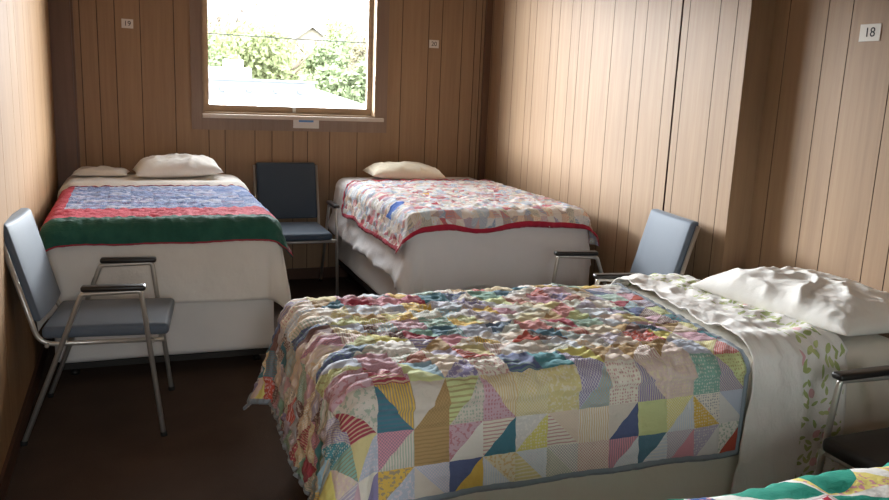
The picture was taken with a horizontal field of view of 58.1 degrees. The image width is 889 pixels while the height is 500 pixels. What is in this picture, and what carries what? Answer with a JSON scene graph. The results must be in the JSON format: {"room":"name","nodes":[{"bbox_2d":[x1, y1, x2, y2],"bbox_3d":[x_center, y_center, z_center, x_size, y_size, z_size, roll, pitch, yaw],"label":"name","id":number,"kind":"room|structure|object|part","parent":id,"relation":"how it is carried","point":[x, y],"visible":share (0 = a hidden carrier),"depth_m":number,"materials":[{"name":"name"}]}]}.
{"room":"dormitory","nodes":[
{"label":"dormitory","id":0,"kind":"room"},
{"bbox_2d":[0,0,58,472],"bbox_3d":[-1.263,-0.377,1.713,0.140,2.950,7.860,-2,12,-21],"label":"wall","id":1,"kind":"structure","parent":0,"point":[28,156],"depth_m":3.62,"materials":[{"name":"brown wood"}]},
{"bbox_2d":[0,338,51,499],"bbox_3d":[-1.266,1.013,2.068,0.014,0.084,7.650,-2,12,-21],"label":"baseboard","id":2,"kind":"structure","parent":1,"relation":"attached to","point":[6,473],"depth_m":3.31,"materials":[{"name":"brown wood"}]},
{"bbox_2d":[5,277,369,499],"bbox_3d":[0.255,1.055,2.691,3.497,0.120,7.900,-2,12,-21],"label":"floor","id":3,"kind":"structure","parent":0,"point":[98,437],"depth_m":3.38,"materials":[{"name":"brown carpet"}]},
{"bbox_2d":[4,208,174,446],"bbox_3d":[-1.520,0.296,3.484,0.634,0.905,0.568,-1,12,-15],"label":"armchair","id":4,"kind":"object","parent":3,"relation":"on","point":[26,258],"visible":1,"depth_m":3.32,"materials":[{"name":"leather"}]},
{"bbox_3d":[-1.740,0.051,3.370,0.155,0.400,0.432,-1,12,-15],"label":"backrest","id":5,"kind":"part","parent":4,"relation":"part of","materials":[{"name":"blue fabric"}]},
{"bbox_3d":[-1.461,0.152,3.227,0.610,0.483,0.020,-1,12,-15],"label":"seat post","id":6,"kind":"part","parent":4,"relation":"part of","materials":[{"name":"metal"}]},
{"bbox_3d":[-1.439,0.471,3.266,0.557,0.638,0.020,-1,12,-15],"label":"arm frame","id":7,"kind":"part","parent":4,"relation":"part of","materials":[{"name":"metal"}]},
{"bbox_3d":[-1.450,0.285,3.501,0.490,0.064,0.432,-1,12,-15],"label":"seat","id":8,"kind":"part","parent":4,"relation":"part of","materials":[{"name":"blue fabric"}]},
{"bbox_3d":[-1.575,0.365,3.761,0.557,0.638,0.020,-1,12,-15],"label":"arm frame","id":9,"kind":"part","parent":4,"relation":"part of","materials":[{"name":"metal"}]},
{"bbox_3d":[-1.334,0.153,3.226,0.245,0.023,0.044,-1,12,-15],"label":"armrest","id":10,"kind":"part","parent":4,"relation":"part of","materials":[{"name":"black plastic"}]},
{"bbox_3d":[-1.469,0.046,3.721,0.245,0.023,0.044,-1,12,-15],"label":"armrest","id":11,"kind":"part","parent":4,"relation":"part of","materials":[{"name":"black plastic"}]},
{"bbox_2d":[55,299,273,374],"bbox_3d":[-1.708,0.075,4.840,1.085,0.779,1.860,-2,12,-21],"label":"bed","id":12,"kind":"object","parent":3,"relation":"on","point":[198,330],"visible":0.2,"depth_m":4.09,"materials":[{"name":"fabric"}]},
{"bbox_3d":[-1.869,0.593,4.047,0.042,0.070,0.044,-2,12,-21],"label":"leg","id":13,"kind":"part","parent":12,"relation":"part of","materials":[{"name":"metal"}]},
{"bbox_3d":[-1.404,0.551,4.094,1.045,0.030,0.030,-2,12,-21],"label":"rail","id":14,"kind":"part","parent":12,"relation":"part of","materials":[{"name":"metal"}]},
{"bbox_2d":[36,174,290,331],"bbox_3d":[-1.685,-0.080,4.774,1.208,0.549,1.950,-2,12,-21],"label":"sheet","id":15,"kind":"object","parent":12,"relation":"on","point":[228,271],"visible":0.34,"depth_m":4.00,"materials":[{"name":"white fabric"}]},
{"bbox_2d":[72,166,129,175],"bbox_3d":[-2.284,-0.530,5.325,0.340,0.064,0.240,-1,12,-17],"label":"pillow","id":16,"kind":"object","parent":15,"relation":"on","point":[84,170],"visible":1,"depth_m":5.24,"materials":[{"name":"white fabric"}]},
{"bbox_2d":[39,184,293,256],"bbox_3d":[-1.576,-0.177,4.487,1.220,0.218,1.308,-2,12,-21],"label":"quilt","id":17,"kind":"object","parent":15,"relation":"on","point":[105,215],"visible":1,"depth_m":4.05,"materials":[{"name":"multicoloured fabric"}]},
{"bbox_2d":[132,153,223,177],"bbox_3d":[-1.814,-0.579,5.433,0.560,0.159,0.380,-3,13,-24],"label":"pillow","id":18,"kind":"object","parent":15,"relation":"on","point":[168,165],"visible":1,"depth_m":5.31,"materials":[{"name":"white fabric"}]},
{"bbox_3d":[-1.025,0.562,4.372,0.042,0.070,0.044,-2,12,-21],"label":"leg","id":19,"kind":"part","parent":12,"relation":"part of","materials":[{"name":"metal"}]},
{"bbox_2d":[253,162,339,295],"bbox_3d":[-1.086,-0.144,5.730,0.568,0.905,0.634,-2,12,-21],"label":"armchair","id":20,"kind":"object","parent":3,"relation":"on","point":[288,190],"visible":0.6,"depth_m":5.85,"materials":[{"name":"leather"}]},
{"bbox_3d":[-1.293,-0.328,5.617,0.020,0.483,0.610,-2,12,-21],"label":"seat post","id":21,"kind":"part","parent":20,"relation":"part of","materials":[{"name":"metal"}]},
{"bbox_3d":[-1.161,-0.440,5.897,0.432,0.400,0.155,-2,12,-21],"label":"backrest","id":22,"kind":"part","parent":20,"relation":"part of","materials":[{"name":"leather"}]},
{"bbox_3d":[-1.060,-0.139,5.662,0.432,0.064,0.490,-2,12,-21],"label":"seat","id":23,"kind":"part","parent":20,"relation":"part of","materials":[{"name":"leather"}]},
{"bbox_3d":[-0.868,-0.344,5.780,0.020,0.483,0.610,-2,12,-21],"label":"seat post","id":24,"kind":"part","parent":20,"relation":"part of","materials":[{"name":"metal"}]},
{"bbox_3d":[-0.840,-0.027,5.832,0.020,0.638,0.557,-2,12,-21],"label":"arm frame","id":25,"kind":"part","parent":20,"relation":"part of","materials":[{"name":"metal"}]},
{"bbox_3d":[-0.792,-0.325,5.680,0.044,0.023,0.245,-2,12,-21],"label":"armrest","id":26,"kind":"part","parent":20,"relation":"part of","materials":[{"name":"black plastic"}]},
{"bbox_2d":[338,236,488,295],"bbox_3d":[0.005,0.006,5.521,1.125,0.784,1.820,-2,12,-21],"label":"bed","id":27,"kind":"object","parent":3,"relation":"on","point":[374,280],"visible":0.18,"depth_m":5.43,"materials":[{"name":"fabric"}]},
{"bbox_3d":[-0.732,0.183,6.137,0.042,0.130,0.044,-2,12,-21],"label":"leg","id":28,"kind":"part","parent":27,"relation":"part of","materials":[{"name":"metal"}]},
{"bbox_3d":[-0.497,0.266,5.381,0.030,0.030,1.700,-2,12,-21],"label":"rail","id":29,"kind":"part","parent":27,"relation":"part of","materials":[{"name":"fabric"}]},
{"bbox_2d":[328,177,590,294],"bbox_3d":[0.001,-0.089,5.453,1.248,0.613,1.894,-2,12,-21],"label":"sheet","id":30,"kind":"object","parent":27,"relation":"on","point":[510,258],"visible":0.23,"depth_m":4.65,"materials":[{"name":"white fabric"}]},
{"bbox_2d":[362,161,446,179],"bbox_3d":[-0.303,-0.602,6.022,0.570,0.136,0.360,-1,12,-18],"label":"pillow","id":31,"kind":"object","parent":30,"relation":"on","point":[407,170],"visible":0.93,"depth_m":5.89,"materials":[{"name":"white fabric"}]},
{"bbox_2d":[341,179,599,253],"bbox_3d":[0.100,-0.252,5.248,1.307,0.265,1.450,-2,12,-21],"label":"quilt","id":32,"kind":"object","parent":30,"relation":"on","point":[393,212],"visible":0.98,"depth_m":4.80,"materials":[{"name":"multicoloured fabric"}]},
{"bbox_2d":[551,209,699,286],"bbox_3d":[0.872,0.264,4.129,0.634,0.905,0.568,0,12,-13],"label":"armchair","id":33,"kind":"object","parent":3,"relation":"on","point":[667,242],"visible":0.38,"depth_m":4.08,"materials":[{"name":"leather"}]},
{"bbox_3d":[0.710,0.017,4.312,0.245,0.023,0.044,0,12,-13],"label":"armrest","id":34,"kind":"part","parent":33,"relation":"part of","materials":[{"name":"black plastic"}]},
{"bbox_3d":[0.789,0.334,4.399,0.557,0.638,0.020,0,12,-13],"label":"arm frame","id":35,"kind":"part","parent":33,"relation":"part of","materials":[{"name":"metal"}]},
{"bbox_3d":[0.907,0.441,3.900,0.557,0.638,0.020,0,12,-13],"label":"arm frame","id":36,"kind":"part","parent":33,"relation":"part of","materials":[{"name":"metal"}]},
{"bbox_3d":[0.828,0.124,3.813,0.245,0.023,0.044,0,12,-13],"label":"armrest","id":37,"kind":"part","parent":33,"relation":"part of","materials":[{"name":"black plastic"}]},
{"bbox_3d":[1.115,0.016,4.133,0.155,0.400,0.432,0,12,-13],"label":"backrest","id":38,"kind":"part","parent":33,"relation":"part of","materials":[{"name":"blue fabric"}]},
{"bbox_3d":[0.939,0.121,3.874,0.610,0.483,0.020,0,12,-13],"label":"seat post","id":39,"kind":"part","parent":33,"relation":"part of","materials":[{"name":"metal"}]},
{"bbox_2d":[814,365,888,474],"bbox_3d":[1.548,0.641,2.422,0.634,0.905,0.568,-2,12,-21],"label":"armchair","id":40,"kind":"object","parent":3,"relation":"on","point":[864,449],"visible":0.94,"depth_m":2.49,"materials":[{"name":"metal"}]},
{"bbox_3d":[1.482,0.405,2.595,0.610,0.483,0.020,-2,12,-21],"label":"seat post","id":41,"kind":"part","parent":40,"relation":"part of","materials":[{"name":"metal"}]},
{"bbox_3d":[1.481,0.634,2.395,0.490,0.064,0.432,-2,12,-21],"label":"seat","id":42,"kind":"part","parent":40,"relation":"part of","materials":[{"name":"black leather"}]},
{"bbox_3d":[1.356,0.397,2.581,0.245,0.023,0.044,-2,12,-21],"label":"armrest","id":43,"kind":"part","parent":40,"relation":"part of","materials":[{"name":"black plastic"}]},
{"bbox_3d":[0.532,0.595,3.116,2.130,0.634,1.000,-2,12,-21],"label":"bed","id":44,"kind":"object","parent":3,"relation":"on","visible":0},
{"bbox_2d":[271,285,888,499],"bbox_3d":[0.515,0.579,3.091,2.187,0.629,1.130,-2,12,-21],"label":"sheet","id":45,"kind":"object","parent":44,"relation":"on","point":[867,403],"visible":0.17,"depth_m":2.73,"materials":[{"name":"white fabric"}]},
{"bbox_2d":[243,283,750,499],"bbox_3d":[0.191,0.497,2.974,1.698,0.522,1.244,-2,12,-21],"label":"quilt","id":46,"kind":"object","parent":45,"relation":"on","point":[449,393],"visible":1,"depth_m":2.54,"materials":[{"name":"multicoloured fabric"}]},
{"bbox_2d":[611,273,847,493],"bbox_3d":[1.005,0.478,3.278,0.478,0.597,1.159,-2,12,-21],"label":"sheet","id":47,"kind":"object","parent":45,"relation":"on","point":[794,361],"visible":0.83,"depth_m":2.79,"materials":[{"name":"white fabric"}]},
{"bbox_2d":[691,266,888,335],"bbox_3d":[1.481,0.180,3.222,0.579,0.174,0.760,-4,13,-27],"label":"pillow","id":48,"kind":"object","parent":45,"relation":"on","point":[825,301],"visible":0.99,"depth_m":3.05,"materials":[{"name":"white fabric"}]},
{"bbox_3d":[1.219,0.919,1.433,2.000,0.729,0.910,-2,12,-21],"label":"bed","id":49,"kind":"object","parent":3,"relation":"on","visible":0},
{"bbox_3d":[1.214,0.747,1.396,2.024,0.414,0.974,-2,12,-21],"label":"sheet","id":50,"kind":"object","parent":49,"relation":"on","visible":0},
{"bbox_2d":[668,463,888,499],"bbox_3d":[1.130,0.727,1.348,2.017,0.430,1.118,-2,12,-21],"label":"quilt","id":51,"kind":"object","parent":50,"relation":"on","point":[856,483],"visible":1,"depth_m":1.56,"materials":[{"name":"multicoloured fabric"}]},
{"bbox_2d":[72,0,485,268],"bbox_3d":[-1.154,-1.234,5.938,3.437,2.950,0.150,-2,12,-21],"label":"wall","id":52,"kind":"structure","parent":0,"point":[134,104],"depth_m":5.94,"materials":[{"name":"brown wood"}]},
{"bbox_2d":[48,0,79,189],"bbox_3d":[-2.528,-1.115,5.322,0.141,2.850,0.034,-2,12,-21],"label":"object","id":53,"kind":"structure","parent":52,"relation":"attached to","point":[61,27],"depth_m":5.31,"materials":[{"name":"brown wood"}]},
{"bbox_2d":[121,19,132,28],"bbox_3d":[-2.141,-1.528,5.401,0.074,0.060,0.003,-1,12,-21],"label":"number sign","id":54,"kind":"object","parent":52,"relation":"attached to","point":[126,23],"visible":1,"depth_m":5.40,"materials":[{"name":"white paper"}]},
{"bbox_2d":[189,0,389,132],"bbox_3d":[-1.106,-1.674,5.821,1.437,1.598,0.200,-2,12,-21],"label":"window","id":55,"kind":"structure","parent":52,"relation":"in","point":[222,117],"depth_m":5.94,"materials":[{"name":"brown wood"}]},
{"bbox_3d":[-1.094,-0.975,5.903,1.328,0.027,0.060,-2,12,-21],"label":"sill","id":56,"kind":"part","parent":55,"relation":"part of","materials":[{"name":"brown wood"}]},
{"bbox_2d":[293,120,318,128],"bbox_3d":[-1.030,-0.939,5.954,0.192,0.067,0.003,-2,12,-21],"label":"paper note","id":57,"kind":"object","parent":55,"relation":"attached to","point":[296,123],"visible":1,"depth_m":5.95,"materials":[{"name":"white paper"}]},
{"bbox_2d":[286,266,351,279],"bbox_3d":[-1.140,0.183,6.166,2.950,0.084,0.014,-2,12,-21],"label":"baseboard","id":58,"kind":"structure","parent":52,"relation":"attached to","point":[328,272],"depth_m":6.21,"materials":[{"name":"brown wood"}]},
{"bbox_2d":[429,40,438,47],"bbox_3d":[-0.081,-1.595,6.196,0.078,0.060,0.003,-2,12,-21],"label":"number sign","id":59,"kind":"object","parent":52,"relation":"attached to","point":[432,43],"visible":1,"depth_m":6.20,"materials":[{"name":"white paper"}]},
{"bbox_2d":[477,0,493,179],"bbox_3d":[0.324,-1.220,6.423,0.051,2.850,0.030,-2,12,-21],"label":"trim","id":60,"kind":"structure","parent":52,"relation":"attached to","point":[489,3],"depth_m":6.40,"materials":[{"name":"brown wood"}]},
{"bbox_2d":[484,0,751,285],"bbox_3d":[0.931,-0.983,5.137,0.140,2.950,2.945,-2,12,-21],"label":"wall","id":61,"kind":"structure","parent":0,"point":[616,111],"depth_m":4.69,"materials":[{"name":"brown wood"}]},
{"bbox_2d":[721,0,775,272],"bbox_3d":[1.457,-0.638,3.805,0.140,2.850,0.001,-2,12,-21],"label":"wall","id":62,"kind":"structure","parent":0,"point":[762,14],"depth_m":3.82,"materials":[{"name":"brown wood"}]},
{"bbox_2d":[744,0,888,337],"bbox_3d":[2.467,-0.200,1.614,0.140,2.950,4.935,-2,12,-21],"label":"wall","id":63,"kind":"structure","parent":0,"point":[820,202],"depth_m":3.48,"materials":[{"name":"brown wood"}]},
{"bbox_2d":[858,23,881,41],"bbox_3d":[1.732,-0.885,3.256,0.003,0.068,0.100,-2,12,-21],"label":"number sign","id":64,"kind":"object","parent":63,"relation":"attached to","point":[868,32],"visible":1,"depth_m":3.25,"materials":[{"name":"white paper"}]},
{"label":"outside","id":65,"kind":"structure","parent":0,"visible":0},
{"bbox_3d":[-11.747,-7.801,57.611,140.000,0.500,103.400,-2,12,-21],"label":"ground","id":66,"kind":"structure","parent":65,"visible":0},
{"bbox_2d":[207,0,250,50],"bbox_3d":[-13.350,-10.887,48.997,4.850,8.866,5.458,3,12,1],"label":"tree","id":67,"kind":"object","parent":66,"relation":"on","point":[218,18],"visible":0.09,"depth_m":48.84,"materials":[{"name":"green plant"}]},
{"bbox_2d":[208,59,251,78],"bbox_3d":[-6.940,-2.369,19.400,4.150,4.520,2.300,-2,12,-21],"label":"block","id":68,"kind":"object","parent":66,"relation":"on","point":[231,68],"visible":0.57,"depth_m":18.57,"materials":[{"name":"white"}]},
{"bbox_2d":[208,19,262,66],"bbox_3d":[-9.876,-6.537,34.346,5.403,6.491,5.734,-2,12,-21],"label":"tree","id":69,"kind":"object","parent":66,"relation":"on","point":[212,61],"visible":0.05,"depth_m":32.51,"materials":[{"name":"green plant"}]},
{"bbox_2d":[209,19,299,73],"bbox_3d":[-10.202,-8.715,43.171,5.087,7.200,5.418,-2,12,-21],"label":"tree","id":70,"kind":"object","parent":66,"relation":"on","point":[222,22],"visible":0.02,"depth_m":42.63,"materials":[{"name":"green plant"}]},
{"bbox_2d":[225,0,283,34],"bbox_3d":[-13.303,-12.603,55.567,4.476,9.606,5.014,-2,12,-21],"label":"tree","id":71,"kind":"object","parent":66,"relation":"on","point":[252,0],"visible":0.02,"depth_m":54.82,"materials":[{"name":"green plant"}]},
{"bbox_2d":[212,19,315,80],"bbox_3d":[-6.516,-5.463,30.515,4.726,6.194,4.422,-2,12,-21],"label":"tree","id":72,"kind":"object","parent":66,"relation":"on","point":[265,61],"visible":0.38,"depth_m":28.71,"materials":[{"name":"green plant"}]},
{"bbox_2d":[209,77,365,108],"bbox_3d":[-3.971,-1.287,15.760,9.000,4.100,5.800,-2,12,-21],"label":"building roof","id":73,"kind":"structure","parent":66,"relation":"on","point":[222,91],"depth_m":15.28,"materials":[{"name":"white"}]},
{"bbox_2d":[279,26,349,73],"bbox_3d":[-12.077,-14.461,67.859,7.000,8.420,8.400,-2,12,-21],"label":"gabled house","id":74,"kind":"structure","parent":66,"relation":"on","point":[310,32],"depth_m":63.60,"materials":[{"name":"beige"}]},
{"bbox_2d":[273,14,359,79],"bbox_3d":[-6.094,-7.388,37.721,5.778,7.116,5.783,-2,12,-21],"label":"tree","id":75,"kind":"object","parent":66,"relation":"on","point":[335,24],"visible":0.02,"depth_m":35.74,"materials":[{"name":"green plant"}]},
{"bbox_2d":[298,61,366,103],"bbox_3d":[-3.481,-3.800,26.373,3.397,4.847,3.005,-6,14,-37],"label":"tree","id":76,"kind":"object","parent":66,"relation":"on","point":[354,87],"visible":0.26,"depth_m":25.62,"materials":[{"name":"green plant"}]},
{"bbox_2d":[302,33,366,85],"bbox_3d":[-3.577,-5.428,31.350,4.211,6.034,4.379,-2,12,-21],"label":"tree","id":77,"kind":"object","parent":66,"relation":"on","point":[323,54],"visible":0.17,"depth_m":30.35,"materials":[{"name":"green plant"}]},
{"bbox_2d":[306,28,366,68],"bbox_3d":[-5.450,-9.380,45.994,5.427,7.766,5.178,12,15,41],"label":"tree","id":78,"kind":"object","parent":66,"relation":"on","point":[363,50],"visible":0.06,"depth_m":44.15,"materials":[{"name":"green plant"}]},
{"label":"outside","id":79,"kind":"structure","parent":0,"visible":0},
{"bbox_2d":[208,33,366,42],"bbox_3d":[-2.545,-3.896,14.594,12.002,0.127,0.020,-2,12,-22],"label":"overhead cable","id":80,"kind":"object","parent":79,"point":[208,33],"visible":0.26,"depth_m":14.47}
]}

